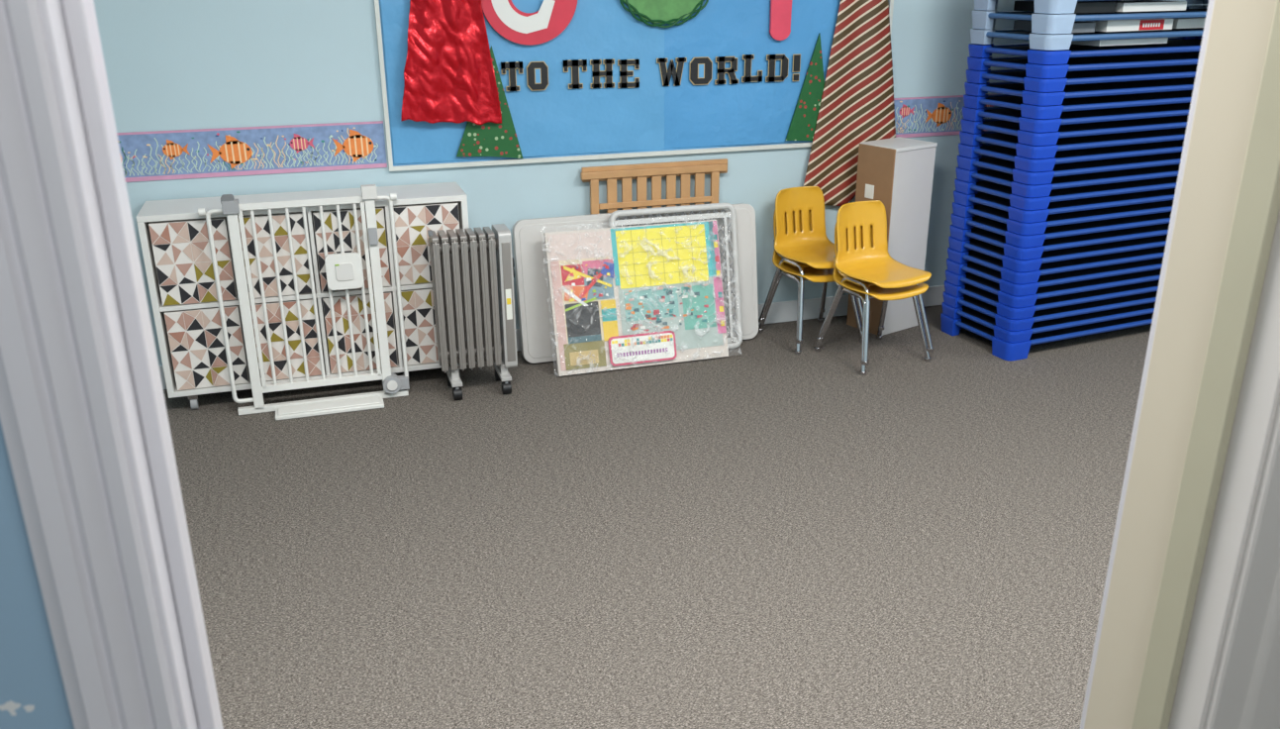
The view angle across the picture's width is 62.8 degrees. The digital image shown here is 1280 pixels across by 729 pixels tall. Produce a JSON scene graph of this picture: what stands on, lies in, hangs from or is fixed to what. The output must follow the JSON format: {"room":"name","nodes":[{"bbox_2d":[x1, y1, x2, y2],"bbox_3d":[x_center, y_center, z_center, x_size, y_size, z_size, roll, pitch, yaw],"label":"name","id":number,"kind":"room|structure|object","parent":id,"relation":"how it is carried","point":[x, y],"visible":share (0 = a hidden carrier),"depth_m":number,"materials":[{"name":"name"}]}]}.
{"room":"classroom","nodes":[
{"label":"classroom","id":0,"kind":"room"},
{"bbox_2d":[0,420,74,728],"bbox_3d":[1.328,-0.211,1.105,7.600,2.700,0.126,-7,22,-16],"label":"wall","id":1,"kind":"structure","parent":0,"point":[33,694],"depth_m":0.60,"materials":[{"name":"blue paint"}]},
{"bbox_2d":[0,0,180,728],"bbox_3d":[-0.308,0.277,0.654,0.054,2.120,0.016,-7,22,-16],"label":"trim","id":2,"kind":"structure","parent":1,"relation":"attached to","point":[59,419],"depth_m":0.56,"materials":[{"name":"paint"}]},
{"bbox_2d":[37,0,1279,728],"bbox_3d":[0.095,0.228,0.853,0.865,2.068,0.134,-7,22,-16],"label":"door frame","id":3,"kind":"structure","parent":1,"relation":"attached to","point":[1211,396],"depth_m":0.86,"materials":[{"name":"paint"}]},
{"bbox_2d":[1080,0,1214,728],"bbox_3d":[0.074,0.182,0.907,0.949,2.115,0.013,-7,22,-16],"label":"trim","id":4,"kind":"structure","parent":1,"relation":"attached to","point":[1211,2],"depth_m":0.97,"materials":[{"name":"paint"}]},
{"bbox_2d":[1202,394,1279,728],"bbox_3d":[0.567,0.175,0.911,0.106,2.120,0.018,-7,22,-16],"label":"trim","id":5,"kind":"structure","parent":1,"relation":"attached to","point":[1245,690],"depth_m":0.92,"materials":[{"name":"paint"}]},
{"bbox_2d":[93,0,1204,365],"bbox_3d":[0.236,-1.431,4.328,7.800,2.700,0.100,-7,22,-16],"label":"wall","id":6,"kind":"structure","parent":0,"point":[170,64],"depth_m":3.96,"materials":[{"name":"blue paint"}]},
{"bbox_2d":[116,120,387,182],"bbox_3d":[-2.169,-0.716,3.723,2.476,0.177,0.006,-7,22,-16],"label":"wallpaper border","id":7,"kind":"object","parent":6,"relation":"attached to","point":[267,149],"visible":0.7,"depth_m":3.93,"materials":[{"name":"paper"}]},
{"bbox_2d":[158,285,945,389],"bbox_3d":[0.258,-0.197,4.739,7.600,0.100,0.012,-7,22,-16],"label":"baseboard","id":8,"kind":"structure","parent":6,"relation":"attached to","point":[783,311],"depth_m":4.88,"materials":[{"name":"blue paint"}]},
{"bbox_2d":[374,0,893,171],"bbox_3d":[0.050,-1.438,4.193,2.168,1.200,0.021,-7,22,-16],"label":"bulletin board","id":9,"kind":"object","parent":6,"relation":"attached to","point":[556,123],"visible":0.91,"depth_m":4.28,"materials":[{"name":"blue paper"}]},
{"bbox_2d":[400,0,501,124],"bbox_3d":[-0.727,-1.357,3.900,0.389,0.928,0.045,-7,22,-16],"label":"decoration","id":10,"kind":"object","parent":9,"relation":"attached to","point":[449,75],"visible":1,"depth_m":3.98,"materials":[{"name":"red paper"}]},
{"bbox_2d":[456,45,522,158],"bbox_3d":[-0.599,-1.020,4.114,0.267,0.438,0.008,-7,22,-16],"label":"tree","id":11,"kind":"object","parent":9,"relation":"attached to","point":[489,139],"visible":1,"depth_m":4.15,"materials":[{"name":"green paper"}]},
{"bbox_2d":[481,0,577,45],"bbox_3d":[-0.384,-1.560,3.980,0.472,0.667,0.014,-7,22,-16],"label":"cutout","id":12,"kind":"object","parent":9,"relation":"attached to","point":[541,26],"visible":0.98,"depth_m":4.05,"materials":[{"name":"red paper"}]},
{"bbox_2d":[500,53,800,91],"bbox_3d":[0.071,-1.192,4.278,1.281,0.116,0.006,-7,22,-16],"label":"bulletin lettering","id":13,"kind":"object","parent":9,"relation":"attached to","point":[701,68],"depth_m":4.28},
{"bbox_2d":[619,0,708,28],"bbox_3d":[0.098,-1.559,4.138,0.445,0.445,0.024,-7,22,-16],"label":"wreath letter","id":14,"kind":"object","parent":9,"relation":"attached to","point":[663,12],"visible":1,"depth_m":4.20,"materials":[{"name":"green paper"}]},
{"bbox_2d":[769,0,791,40],"bbox_3d":[0.582,-1.655,4.273,0.380,0.645,0.012,-7,22,-16],"label":"cutout","id":15,"kind":"object","parent":9,"relation":"attached to","point":[780,10],"visible":1,"depth_m":4.35,"materials":[{"name":"pink paper"}]},
{"bbox_2d":[785,33,824,140],"bbox_3d":[0.731,-1.182,4.503,0.212,0.456,0.008,-7,22,-16],"label":"tree","id":16,"kind":"object","parent":9,"relation":"attached to","point":[803,124],"visible":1,"depth_m":4.52,"materials":[{"name":"green paper"}]},
{"bbox_2d":[803,0,895,205],"bbox_3d":[0.930,-1.377,4.489,0.466,1.420,0.015,-7,22,-16],"label":"tree","id":17,"kind":"object","parent":9,"relation":"attached to","point":[857,106],"visible":0.88,"depth_m":4.58,"materials":[{"name":"paper"}]},
{"bbox_2d":[893,93,999,137],"bbox_3d":[2.432,-1.252,5.079,2.830,0.177,0.006,-7,22,-16],"label":"wallpaper border","id":18,"kind":"object","parent":6,"relation":"attached to","point":[930,116],"visible":0.23,"depth_m":4.75,"materials":[{"name":"paper"}]},
{"bbox_2d":[163,304,1151,728],"bbox_3d":[1.121,0.859,2.231,7.800,0.100,5.920,-7,22,-16],"label":"floor","id":19,"kind":"structure","parent":0,"point":[762,535],"depth_m":3.06,"materials":[{"name":"carpet"}]},
{"bbox_2d":[197,184,409,414],"bbox_3d":[-1.203,-0.232,3.844,0.677,0.813,0.098,-7,22,-17],"label":"baby gate","id":20,"kind":"object","parent":19,"relation":"on","point":[344,270],"visible":1,"depth_m":3.83,"materials":[{"name":"white plastic"}]},
{"bbox_2d":[136,182,477,409],"bbox_3d":[-1.235,-0.270,4.036,1.141,0.748,0.275,-7,22,-16],"label":"storage cabinet","id":21,"kind":"object","parent":19,"relation":"on","point":[174,239],"visible":0.7,"depth_m":3.88,"materials":[{"name":"white laminate"},{"name":"patterned fabric"},{"name":"charcoal fabric"}]},
{"bbox_2d":[275,394,384,420],"bbox_3d":[-1.160,0.160,3.926,0.390,0.021,0.090,-7,22,-16],"label":"panel","id":22,"kind":"object","parent":19,"relation":"on","point":[371,402],"visible":1,"depth_m":3.90,"materials":[{"name":"white plastic"}]},
{"bbox_2d":[427,223,517,399],"bbox_3d":[-0.627,-0.204,4.001,0.309,0.645,0.198,-7,22,-16],"label":"radiator","id":23,"kind":"object","parent":19,"relation":"on","point":[473,271],"visible":1,"depth_m":3.93,"materials":[{"name":"metal"}]},
{"bbox_2d":[511,202,758,363],"bbox_3d":[0.001,-0.351,4.454,1.055,0.591,0.138,-7,22,-16],"label":"folding table","id":24,"kind":"object","parent":19,"relation":"on","point":[537,335],"visible":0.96,"depth_m":4.33,"materials":[{"name":"plastic"}]},
{"bbox_2d":[543,219,735,376],"bbox_3d":[0.020,-0.294,4.305,0.830,0.590,0.217,-7,22,-16],"label":"poster","id":25,"kind":"object","parent":19,"relation":"on","point":[632,296],"visible":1,"depth_m":4.29,"materials":[{"name":"paper"}]},
{"bbox_2d":[580,158,727,213],"bbox_3d":[0.068,-0.480,4.536,0.654,0.775,0.038,-7,22,-16],"label":"wooden headboard","id":26,"kind":"object","parent":19,"relation":"on","point":[670,170],"visible":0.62,"depth_m":4.42,"materials":[{"name":"brown wood"}]},
{"bbox_2d":[608,201,742,349],"bbox_3d":[0.158,-0.350,4.414,0.560,0.611,0.155,-7,22,-16],"label":"gate","id":27,"kind":"object","parent":19,"relation":"on","point":[613,222],"visible":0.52,"depth_m":4.43,"materials":[{"name":"plastic"}]},
{"bbox_2d":[757,209,862,354],"bbox_3d":[0.754,-0.395,4.578,0.364,0.582,0.352,-10,23,-24],"label":"chair","id":28,"kind":"object","parent":19,"relation":"on","point":[824,275],"visible":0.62,"depth_m":4.57,"materials":[{"name":"yellow plastic"}]},
{"bbox_2d":[758,186,863,343],"bbox_3d":[0.757,-0.445,4.543,0.364,0.590,0.352,-10,23,-24],"label":"chair","id":29,"kind":"object","parent":28,"relation":"on","point":[813,247],"visible":0.87,"depth_m":4.59,"materials":[{"name":"yellow plastic"}]},
{"bbox_2d":[814,222,931,375],"bbox_3d":[0.978,-0.308,4.350,0.364,0.578,0.352,-10,23,-25],"label":"chair","id":30,"kind":"object","parent":19,"relation":"on","point":[885,294],"visible":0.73,"depth_m":4.31,"materials":[{"name":"yellow plastic"}]},
{"bbox_2d":[815,199,933,365],"bbox_3d":[0.981,-0.351,4.318,0.364,0.582,0.352,-10,23,-25],"label":"chair","id":31,"kind":"object","parent":30,"relation":"on","point":[875,265],"visible":1,"depth_m":4.35,"materials":[{"name":"yellow plastic"}]},
{"bbox_2d":[846,136,937,335],"bbox_3d":[1.116,-0.570,4.683,0.266,0.830,0.209,-14,25,-33],"label":"cardboard box","id":32,"kind":"object","parent":19,"relation":"on","point":[898,172],"visible":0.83,"depth_m":4.55,"materials":[{"name":"white cardboard"}]},
{"bbox_2d":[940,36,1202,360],"bbox_3d":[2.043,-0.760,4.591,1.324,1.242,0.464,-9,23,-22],"label":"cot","id":33,"kind":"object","parent":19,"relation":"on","point":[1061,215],"visible":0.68,"depth_m":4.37,"materials":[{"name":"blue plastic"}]},
{"bbox_2d":[970,0,1209,50],"bbox_3d":[2.040,-1.505,4.309,1.324,0.343,0.464,-9,23,-22],"label":"cot","id":34,"kind":"object","parent":33,"relation":"on","point":[1052,21],"visible":0.75,"depth_m":4.07,"materials":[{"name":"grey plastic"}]},
{"bbox_2d":[1013,0,1205,46],"bbox_3d":[1.943,-1.395,4.267,0.820,0.162,0.305,-9,23,-22],"label":"boxes","id":35,"kind":"object","parent":34,"relation":"on","point":[1119,5],"visible":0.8,"depth_m":4.13,"materials":[{"name":"white cardboard"}]}
]}

